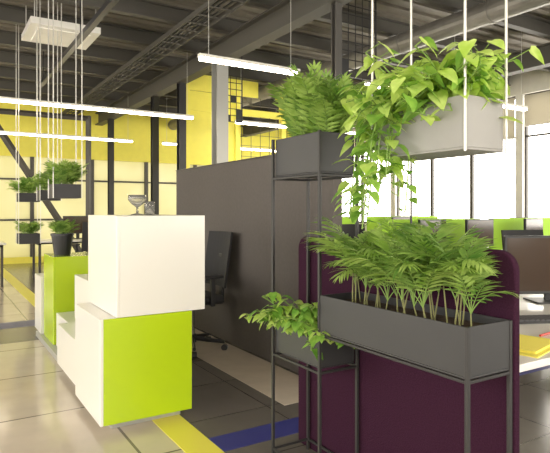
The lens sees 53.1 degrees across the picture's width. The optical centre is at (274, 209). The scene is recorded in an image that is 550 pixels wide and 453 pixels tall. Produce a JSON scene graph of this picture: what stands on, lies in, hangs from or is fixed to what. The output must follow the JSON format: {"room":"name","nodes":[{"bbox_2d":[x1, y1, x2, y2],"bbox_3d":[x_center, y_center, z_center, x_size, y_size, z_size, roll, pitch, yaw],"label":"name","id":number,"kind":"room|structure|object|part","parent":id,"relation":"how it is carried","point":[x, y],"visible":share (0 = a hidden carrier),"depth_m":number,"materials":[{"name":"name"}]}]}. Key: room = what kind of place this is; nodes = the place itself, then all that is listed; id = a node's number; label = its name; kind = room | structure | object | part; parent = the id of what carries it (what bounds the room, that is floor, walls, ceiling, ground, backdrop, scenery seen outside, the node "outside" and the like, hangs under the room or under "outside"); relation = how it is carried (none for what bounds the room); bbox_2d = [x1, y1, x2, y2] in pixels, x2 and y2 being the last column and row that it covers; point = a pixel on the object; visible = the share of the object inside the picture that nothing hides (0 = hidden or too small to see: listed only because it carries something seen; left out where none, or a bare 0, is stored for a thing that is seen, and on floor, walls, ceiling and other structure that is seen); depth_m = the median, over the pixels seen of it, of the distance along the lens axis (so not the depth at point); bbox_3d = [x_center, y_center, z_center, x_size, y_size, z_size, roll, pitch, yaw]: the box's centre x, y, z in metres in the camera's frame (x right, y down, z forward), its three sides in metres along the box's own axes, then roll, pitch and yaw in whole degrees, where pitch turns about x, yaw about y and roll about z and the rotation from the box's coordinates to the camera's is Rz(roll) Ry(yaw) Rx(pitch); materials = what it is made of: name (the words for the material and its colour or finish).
{"room":"open-plan office","nodes":[
{"label":"open-plan office","id":0,"kind":"room"},
{"bbox_2d":[0,277,184,452],"bbox_3d":[-0.723,1.300,5.435,14.500,0.100,18.000,0,0,-32],"label":"floor","id":1,"kind":"structure","parent":0,"point":[41,411],"depth_m":3.38,"materials":[{"name":"beige tile"}]},
{"bbox_2d":[0,241,5,286],"bbox_3d":[-5.258,0.895,8.859,1.600,0.710,0.800,0,0,-32],"label":"office desk","id":2,"kind":"object","parent":1,"relation":"on","point":[1,242],"visible":1,"depth_m":8.95,"materials":[{"name":"white laminate"}]},
{"bbox_3d":[-5.258,0.910,8.859,1.520,0.680,0.720,0,0,-32],"label":"frame","id":3,"kind":"part","parent":2,"relation":"part of","materials":[{"name":"grey paint"}]},
{"bbox_2d":[0,320,38,343],"bbox_3d":[-4.088,1.248,4.790,4.100,0.004,1.050,0,0,-32],"label":"inlay","id":4,"kind":"object","parent":1,"relation":"on","point":[18,331],"visible":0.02,"depth_m":5.64,"materials":[{"name":"tile"}]},
{"bbox_2d":[3,268,224,452],"bbox_3d":[-1.628,1.248,4.874,0.170,0.004,18.000,0,0,-32],"label":"yellow stripe","id":5,"kind":"object","parent":1,"relation":"on","point":[186,436],"visible":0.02,"depth_m":3.11,"materials":[{"name":"yellow paint"}]},
{"bbox_2d":[35,215,204,428],"bbox_3d":[-1.418,0.641,4.526,0.800,1.217,3.012,0,0,-32],"label":"cabinet","id":6,"kind":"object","parent":1,"relation":"on","point":[115,316],"depth_m":3.25,"materials":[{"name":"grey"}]},
{"bbox_2d":[48,219,78,254],"bbox_3d":[-1.986,0.248,5.121,0.322,0.340,0.282,0,0,37],"label":"potted palm","id":7,"kind":"object","parent":6,"relation":"on","point":[62,239],"visible":1,"depth_m":5.08,"materials":[{"name":"black plastic"}]},
{"bbox_2d":[50,233,73,254],"bbox_3d":[-1.989,0.318,5.144,0.208,0.200,0.208,0,0,-32],"label":"pot","id":8,"kind":"object","parent":7,"relation":"attached to","point":[61,242],"depth_m":5.07,"materials":[{"name":"black plastic"}]},
{"bbox_2d":[128,195,146,214],"bbox_3d":[-0.892,-0.032,3.565,0.120,0.130,0.120,0,0,-32],"label":"goblet","id":9,"kind":"object","parent":6,"relation":"on","point":[137,201],"visible":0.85,"depth_m":3.53,"materials":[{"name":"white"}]},
{"bbox_2d":[144,201,154,214],"bbox_3d":[-0.834,-0.012,3.660,0.068,0.090,0.068,0,0,-32],"label":"glass tumbler","id":10,"kind":"object","parent":6,"relation":"on","point":[149,206],"visible":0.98,"depth_m":3.63,"materials":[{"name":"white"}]},
{"bbox_2d":[0,102,290,263],"bbox_3d":[-5.518,-0.700,13.169,14.500,3.900,0.200,0,0,-32],"label":"wall","id":11,"kind":"structure","parent":0,"point":[136,127],"depth_m":13.71,"materials":[{"name":"yellow paint"}]},
{"bbox_2d":[0,156,204,257],"bbox_3d":[-5.481,-0.075,13.110,14.300,2.350,0.120,0,0,-32],"label":"window","id":12,"kind":"structure","parent":11,"relation":"in","point":[130,178],"depth_m":13.58,"materials":[{"name":"clear glass"}]},
{"bbox_2d":[162,142,176,144],"bbox_3d":[-2.308,-1.446,11.982,0.320,0.064,0.060,0,0,-32],"label":"tube light","id":13,"kind":"object","parent":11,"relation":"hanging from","point":[163,143],"depth_m":11.96,"materials":[{"name":"white plastic"}]},
{"bbox_2d":[240,147,275,151],"bbox_3d":[-0.414,-1.446,13.157,0.965,0.066,0.060,0,0,-32],"label":"tube light","id":14,"kind":"object","parent":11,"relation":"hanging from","point":[243,148],"depth_m":13.10,"materials":[{"name":"white plastic"}]},
{"bbox_2d":[0,0,549,109],"bbox_3d":[-0.723,-2.680,5.435,14.500,0.140,18.000,0,0,-32],"label":"ceiling","id":15,"kind":"structure","parent":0,"point":[398,10],"depth_m":7.98,"materials":[{"name":"grey paint"}]},
{"bbox_2d":[21,0,100,49],"bbox_3d":[-2.699,-2.393,6.916,0.800,0.475,0.800,0,0,-32],"label":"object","id":16,"kind":"object","parent":15,"relation":"hanging from","point":[28,34],"depth_m":6.75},
{"bbox_2d":[0,0,549,120],"bbox_3d":[-0.749,-2.508,5.478,14.500,0.196,16.600,0,0,-32],"label":"ceiling joists","id":17,"kind":"object","parent":15,"relation":"attached to","point":[145,9],"depth_m":8.51,"materials":[{"name":"grey metal"}]},
{"bbox_2d":[3,263,549,452],"bbox_3d":[1.942,1.248,7.087,8.230,0.003,18.000,0,0,-32],"label":"floor","id":18,"kind":"structure","parent":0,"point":[222,404],"depth_m":3.47,"materials":[{"name":"grey tile"}]},
{"bbox_2d":[0,108,90,251],"bbox_3d":[-4.972,-0.412,11.625,2.119,3.337,0.140,0,0,-32],"label":"diagonal brace","id":19,"kind":"object","parent":18,"relation":"on","point":[4,137],"visible":0.56,"depth_m":11.74,"materials":[{"name":"grey paint"}]},
{"bbox_2d":[32,239,81,277],"bbox_3d":[-3.631,0.895,10.221,1.600,0.710,0.800,0,0,-32],"label":"office desk","id":20,"kind":"object","parent":18,"relation":"on","point":[43,241],"visible":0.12,"depth_m":9.86,"materials":[{"name":"white laminate"}]},
{"bbox_2d":[63,216,87,238],"bbox_3d":[-3.702,0.325,10.330,0.560,0.430,0.180,0,0,-38],"label":"computer monitor","id":21,"kind":"object","parent":20,"relation":"on","point":[79,219],"visible":0.34,"depth_m":10.28,"materials":[{"name":"black plastic"}]},
{"bbox_2d":[72,222,87,251],"bbox_3d":[-3.178,0.725,9.494,0.635,1.050,0.667,0,0,-38],"label":"office chair","id":22,"kind":"object","parent":18,"relation":"on","point":[84,247],"visible":0.08,"depth_m":9.17,"materials":[{"name":"grey fabric"}]},
{"bbox_3d":[-3.015,0.445,9.280,0.460,0.490,0.130,0,0,-38],"label":"backrest","id":23,"kind":"part","parent":22,"relation":"part of","materials":[{"name":"grey fabric"}]},
{"bbox_2d":[108,119,113,214],"bbox_3d":[-3.823,-0.430,12.808,0.180,3.360,0.180,0,0,-32],"label":"steel column","id":24,"kind":"structure","parent":18,"relation":"on","point":[110,121],"depth_m":12.76,"materials":[{"name":"black metal"}]},
{"bbox_2d":[151,96,158,214],"bbox_3d":[-2.242,-0.430,10.258,0.180,3.360,0.180,0,0,-32],"label":"steel column","id":25,"kind":"structure","parent":18,"relation":"on","point":[155,99],"depth_m":10.21,"materials":[{"name":"black metal"}]},
{"bbox_2d":[177,82,185,169],"bbox_3d":[-1.557,-0.430,9.153,0.180,3.360,0.180,0,0,-32],"label":"steel column","id":26,"kind":"structure","parent":18,"relation":"on","point":[181,87],"depth_m":9.11,"materials":[{"name":"black metal"}]},
{"bbox_2d":[191,231,232,357],"bbox_3d":[-0.743,0.725,4.930,0.667,1.050,0.635,0,0,-32],"label":"office chair","id":27,"kind":"object","parent":18,"relation":"on","point":[218,251],"visible":0.5,"depth_m":4.99,"materials":[{"name":"grey fabric"}]},
{"bbox_3d":[-0.760,0.785,4.917,0.470,0.070,0.480,0,0,-32],"label":"seat","id":28,"kind":"part","parent":27,"relation":"part of","materials":[{"name":"grey fabric"}]},
{"bbox_3d":[-0.514,0.445,5.070,0.130,0.490,0.460,0,0,-32],"label":"backrest","id":29,"kind":"part","parent":27,"relation":"part of","materials":[{"name":"grey fabric"}]},
{"bbox_2d":[212,64,227,163],"bbox_3d":[-0.793,-0.430,7.921,0.240,3.360,0.240,0,0,-32],"label":"steel column","id":30,"kind":"structure","parent":18,"relation":"on","point":[219,71],"depth_m":7.87,"materials":[{"name":"grey metal"}]},
{"bbox_2d":[186,89,285,168],"bbox_3d":[-0.281,-0.425,10.416,3.100,3.350,0.100,0,0,-32],"label":"wall","id":31,"kind":"structure","parent":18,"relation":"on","point":[198,104],"depth_m":9.81,"materials":[{"name":"paint"}]},
{"bbox_2d":[192,329,298,404],"bbox_3d":[-0.534,1.246,4.875,0.430,0.002,2.950,0,0,-32],"label":"inlay","id":32,"kind":"object","parent":18,"relation":"on","point":[251,370],"visible":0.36,"depth_m":4.29,"materials":[{"name":"tile"}]},
{"bbox_2d":[176,154,341,372],"bbox_3d":[-0.325,0.400,5.022,0.090,1.700,2.900,0,0,-32],"label":"partition panel","id":33,"kind":"object","parent":18,"relation":"on","point":[232,196],"visible":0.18,"depth_m":4.75,"materials":[{"name":"fabric"}]},
{"bbox_2d":[331,2,341,85],"bbox_3d":[0.630,-0.430,5.626,0.140,3.360,0.140,0,0,-32],"label":"steel column","id":34,"kind":"structure","parent":18,"relation":"on","point":[336,9],"depth_m":5.60,"materials":[{"name":"grey metal"}]},
{"bbox_2d":[342,224,364,238],"bbox_3d":[1.215,0.725,7.527,0.635,1.050,0.667,0,0,-29],"label":"office chair","id":35,"kind":"object","parent":18,"relation":"on","point":[346,228],"visible":0.02,"depth_m":7.79,"materials":[{"name":"grey fabric"}]},
{"bbox_2d":[208,365,549,451],"bbox_3d":[1.058,1.246,3.768,3.230,0.002,0.190,0,0,-32],"label":"blue stripe","id":36,"kind":"object","parent":18,"relation":"on","point":[226,442],"visible":0.35,"depth_m":3.05,"materials":[{"name":"blue plastic"}]},
{"bbox_2d":[239,0,544,452],"bbox_3d":[0.400,-0.680,2.300,0.665,3.860,1.504,0,0,-29],"label":"plant stand","id":37,"kind":"object","parent":18,"relation":"on","point":[449,109],"visible":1,"depth_m":2.01,"materials":[{"name":"grey metal"}]},
{"bbox_3d":[0.393,0.449,2.308,0.228,1.602,1.194,0,0,-32],"label":"steel frame","id":38,"kind":"part","parent":37,"relation":"part of","materials":[{"name":"grey metal"}]},
{"bbox_2d":[299,236,519,452],"bbox_3d":[0.481,0.695,2.425,0.030,1.110,1.305,0,0,-32],"label":"privacy screen","id":39,"kind":"object","parent":18,"relation":"on","point":[403,408],"visible":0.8,"depth_m":2.29,"materials":[{"name":"fabric"}]},
{"bbox_2d":[501,230,543,246],"bbox_3d":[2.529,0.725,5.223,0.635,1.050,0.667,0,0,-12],"label":"computer monitor","id":40,"kind":"object","parent":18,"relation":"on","point":[503,232],"visible":0.06,"depth_m":5.53,"materials":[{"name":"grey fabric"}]},
{"bbox_2d":[520,294,549,371],"bbox_3d":[1.467,0.895,2.957,2.190,0.710,1.120,0,0,-32],"label":"office desk","id":41,"kind":"object","parent":18,"relation":"on","point":[527,307],"visible":0.02,"depth_m":2.51,"materials":[{"name":"white laminate"}]},
{"bbox_2d":[503,235,549,303],"bbox_3d":[1.626,0.345,3.251,0.580,0.390,0.180,0,0,-2],"label":"computer monitor","id":42,"kind":"object","parent":41,"relation":"on","point":[532,253],"visible":0.88,"depth_m":3.20,"materials":[{"name":"black plastic"}]},
{"bbox_2d":[520,334,549,357],"bbox_3d":[0.989,0.534,2.181,0.200,0.012,0.300,0,0,44],"label":"notepad","id":43,"kind":"object","parent":41,"relation":"on","point":[530,346],"visible":0.48,"depth_m":2.14,"materials":[{"name":"yellow paper"}]},
{"bbox_2d":[520,315,549,323],"bbox_3d":[1.192,0.531,2.669,0.420,0.018,0.130,0,0,-7],"label":"keyboard","id":44,"kind":"object","parent":41,"relation":"on","point":[524,319],"visible":0.45,"depth_m":2.62,"materials":[{"name":"black plastic"}]},
{"bbox_3d":[1.927,0.895,6.666,1.700,0.710,1.500,0,0,-32],"label":"office desk","id":45,"kind":"object","parent":18,"relation":"on","visible":0},
{"bbox_2d":[380,218,478,247],"bbox_3d":[1.924,0.320,6.670,1.700,0.420,0.030,0,0,-32],"label":"screen","id":46,"kind":"object","parent":45,"relation":"on","point":[460,231],"visible":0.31,"depth_m":6.83,"materials":[{"name":"green fabric"}]},
{"bbox_2d":[418,219,445,242],"bbox_3d":[1.767,0.325,6.248,0.560,0.430,0.180,0,0,-43],"label":"computer monitor","id":47,"kind":"object","parent":45,"relation":"on","point":[423,222],"visible":0.1,"depth_m":6.21,"materials":[{"name":"black plastic"}]},
{"bbox_2d":[465,219,493,246],"bbox_3d":[2.433,0.325,6.603,0.560,0.430,0.180,0,0,-38],"label":"computer monitor","id":48,"kind":"object","parent":45,"relation":"on","point":[487,225],"visible":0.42,"depth_m":6.59,"materials":[{"name":"black plastic"}]},
{"bbox_3d":[0.662,0.895,8.706,1.700,0.710,1.500,0,0,-32],"label":"office desk","id":49,"kind":"object","parent":18,"relation":"on","visible":0},
{"bbox_2d":[342,217,353,223],"bbox_3d":[0.659,0.320,8.710,1.700,0.420,0.030,0,0,-32],"label":"screen","id":50,"kind":"object","parent":49,"relation":"on","point":[345,220],"visible":0.02,"depth_m":9.01,"materials":[{"name":"green fabric"}]},
{"bbox_3d":[3.541,0.895,7.667,1.700,0.710,1.500,0,0,-32],"label":"office desk","id":51,"kind":"object","parent":18,"relation":"on","visible":0},
{"bbox_2d":[489,218,549,249],"bbox_3d":[3.539,0.320,7.671,1.700,0.420,0.030,0,0,-32],"label":"screen","id":52,"kind":"object","parent":51,"relation":"on","point":[500,224],"visible":0.41,"depth_m":7.40,"materials":[{"name":"green fabric"}]},
{"bbox_2d":[524,218,542,229],"bbox_3d":[3.381,0.325,7.250,0.560,0.430,0.180,0,0,-43],"label":"computer monitor","id":53,"kind":"object","parent":51,"relation":"on","point":[529,223],"visible":0.27,"depth_m":7.19,"materials":[{"name":"black plastic"}]},
{"bbox_3d":[2.277,0.895,9.707,1.700,0.710,1.500,0,0,-32],"label":"office desk","id":54,"kind":"object","parent":18,"relation":"on","visible":0},
{"bbox_2d":[391,216,409,219],"bbox_3d":[2.117,0.325,9.289,0.560,0.430,0.180,0,0,-43],"label":"computer monitor","id":55,"kind":"object","parent":54,"relation":"on","point":[402,217],"visible":0.06,"depth_m":9.24,"materials":[{"name":"black plastic"}]},
{"bbox_2d":[367,216,437,237],"bbox_3d":[2.274,0.320,9.711,1.700,0.420,0.030,0,0,-32],"label":"screen","id":56,"kind":"object","parent":54,"relation":"on","point":[370,225],"visible":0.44,"depth_m":9.37,"materials":[{"name":"green fabric"}]},
{"bbox_2d":[95,0,549,136],"bbox_3d":[-0.255,-2.260,5.725,9.780,0.300,18.000,0,0,-32],"label":"ceiling beams","id":57,"kind":"structure","parent":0,"point":[286,16],"depth_m":7.98,"materials":[{"name":"grey metal"}]},
{"bbox_2d":[4,25,43,243],"bbox_3d":[-3.402,-1.075,7.534,0.576,3.070,0.569,0,0,-32],"label":"hanging planter","id":58,"kind":"object","parent":57,"relation":"hanging from","point":[30,237],"visible":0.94,"depth_m":7.48,"materials":[{"name":"grey paint"}]},
{"bbox_2d":[28,0,61,200],"bbox_3d":[-2.652,-1.360,6.476,0.435,2.500,0.572,0,0,23],"label":"hanging planter","id":59,"kind":"object","parent":57,"relation":"hanging from","point":[39,182],"visible":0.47,"depth_m":6.43,"materials":[{"name":"grey paint"}]},
{"bbox_2d":[38,0,87,198],"bbox_3d":[-1.985,-1.360,5.194,0.459,2.500,0.468,0,0,-32],"label":"hanging planter","id":60,"kind":"object","parent":57,"relation":"hanging from","point":[63,173],"visible":1,"depth_m":5.14,"materials":[{"name":"grey paint"}]},
{"bbox_2d":[0,130,132,142],"bbox_3d":[-5.561,-2.025,9.965,6.050,1.210,0.060,0,0,-32],"label":"tube light","id":61,"kind":"object","parent":57,"relation":"hanging from","point":[1,131],"visible":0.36,"depth_m":10.85,"materials":[{"name":"white plastic"}]},
{"bbox_2d":[38,0,118,86],"bbox_3d":[-1.770,-2.280,5.550,0.060,0.700,7.300,0,0,-32],"label":"track","id":62,"kind":"object","parent":57,"relation":"hanging from","point":[108,5],"visible":0.79,"depth_m":6.19,"materials":[{"name":"grey metal"}]},
{"bbox_2d":[0,96,193,119],"bbox_3d":[-3.387,-2.025,7.313,4.950,1.210,0.060,0,0,-32],"label":"tube light","id":63,"kind":"object","parent":57,"relation":"hanging from","point":[2,99],"visible":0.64,"depth_m":7.81,"materials":[{"name":"white plastic"}]},
{"bbox_2d":[62,0,249,114],"bbox_3d":[-0.298,-2.300,5.699,0.324,0.060,17.800,0,0,-32],"label":"cable tray","id":64,"kind":"object","parent":57,"relation":"attached to","point":[202,9],"visible":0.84,"depth_m":7.68,"materials":[{"name":"grey paint"}]},
{"bbox_2d":[186,75,283,99],"bbox_3d":[-0.281,-2.257,10.416,3.100,0.295,0.030,0,0,-32],"label":"bulkhead","id":65,"kind":"object","parent":57,"relation":"attached to","point":[203,83],"visible":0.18,"depth_m":10.08,"materials":[{"name":"paint"}]},
{"bbox_2d":[228,56,242,122],"bbox_3d":[-0.638,-1.977,8.430,0.319,1.266,0.021,0,0,-32],"label":"grid","id":66,"kind":"object","parent":57,"relation":"hanging from","point":[233,99],"visible":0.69,"depth_m":8.46,"materials":[{"name":"black metal"}]},
{"bbox_2d":[198,0,299,74],"bbox_3d":[-0.235,-2.025,5.502,1.140,1.210,0.060,0,0,-32],"label":"tube light","id":67,"kind":"object","parent":57,"relation":"hanging from","point":[204,57],"visible":0.82,"depth_m":5.41,"materials":[{"name":"white plastic"}]},
{"bbox_2d":[199,56,296,74],"bbox_3d":[-0.235,-1.435,5.502,1.120,0.029,0.054,0,0,-32],"label":"diffuser","id":68,"kind":"object","parent":67,"relation":"attached to","point":[213,59],"depth_m":5.44,"materials":[{"name":"white plastic"}]},
{"bbox_2d":[235,120,355,134],"bbox_3d":[0.629,-2.025,9.803,3.000,1.210,0.060,0,0,-32],"label":"tube light","id":69,"kind":"object","parent":57,"relation":"hanging from","point":[245,122],"visible":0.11,"depth_m":9.28,"materials":[{"name":"white plastic"}]},
{"bbox_2d":[168,0,549,129],"bbox_3d":[-0.595,-2.260,5.514,6.277,0.277,17.800,0,0,-32],"label":"air duct","id":70,"kind":"object","parent":57,"relation":"hanging from","point":[488,12],"visible":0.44,"depth_m":6.82,"materials":[{"name":"grey metal"}]},
{"bbox_2d":[342,0,376,81],"bbox_3d":[0.888,-2.027,6.082,0.619,1.166,0.021,0,0,-32],"label":"grid","id":71,"kind":"object","parent":57,"relation":"hanging from","point":[345,62],"visible":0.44,"depth_m":6.11,"materials":[{"name":"black metal"}]},
{"bbox_2d":[503,70,527,110],"bbox_3d":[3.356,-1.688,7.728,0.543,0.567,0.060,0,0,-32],"label":"tube light","id":72,"kind":"object","parent":57,"relation":"hanging from","point":[521,107],"depth_m":7.77,"materials":[{"name":"white plastic"}]},
{"bbox_2d":[366,84,526,110],"bbox_3d":[2.315,-1.435,7.083,2.980,0.029,0.054,0,0,-32],"label":"diffuser","id":73,"kind":"object","parent":72,"relation":"attached to","point":[510,106],"depth_m":7.71,"materials":[{"name":"white plastic"}]},
{"bbox_2d":[521,31,521,62],"bbox_3d":[3.468,-2.303,7.798,0.005,0.438,0.060,0,0,-32],"label":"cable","id":74,"kind":"object","parent":57,"relation":"hanging from","point":[521,31],"depth_m":7.82,"materials":[{"name":"white metal"}]},
{"bbox_2d":[353,69,549,235],"bbox_3d":[5.524,-0.700,9.308,0.200,3.900,18.000,0,0,-32],"label":"wall","id":75,"kind":"structure","parent":0,"point":[533,81],"depth_m":10.48,"materials":[{"name":"white paint"}]},
{"bbox_2d":[351,128,366,222],"bbox_3d":[1.983,-0.925,14.967,0.115,2.550,3.450,0,0,-32],"label":"window","id":76,"kind":"structure","parent":75,"relation":"in","point":[352,129],"depth_m":14.49,"materials":[{"name":"white glass"}]},
{"bbox_2d":[397,97,514,218],"bbox_3d":[3.828,-0.925,11.992,0.115,2.550,3.250,0,0,-32],"label":"window","id":77,"kind":"structure","parent":75,"relation":"in","point":[511,112],"depth_m":11.52,"materials":[{"name":"grey paint"}]},
{"bbox_2d":[524,90,549,216],"bbox_3d":[5.619,-0.925,9.102,0.115,2.550,3.250,0,0,-32],"label":"window","id":78,"kind":"structure","parent":75,"relation":"in","point":[538,103],"depth_m":10.28,"materials":[{"name":"grey paint"}]}
]}

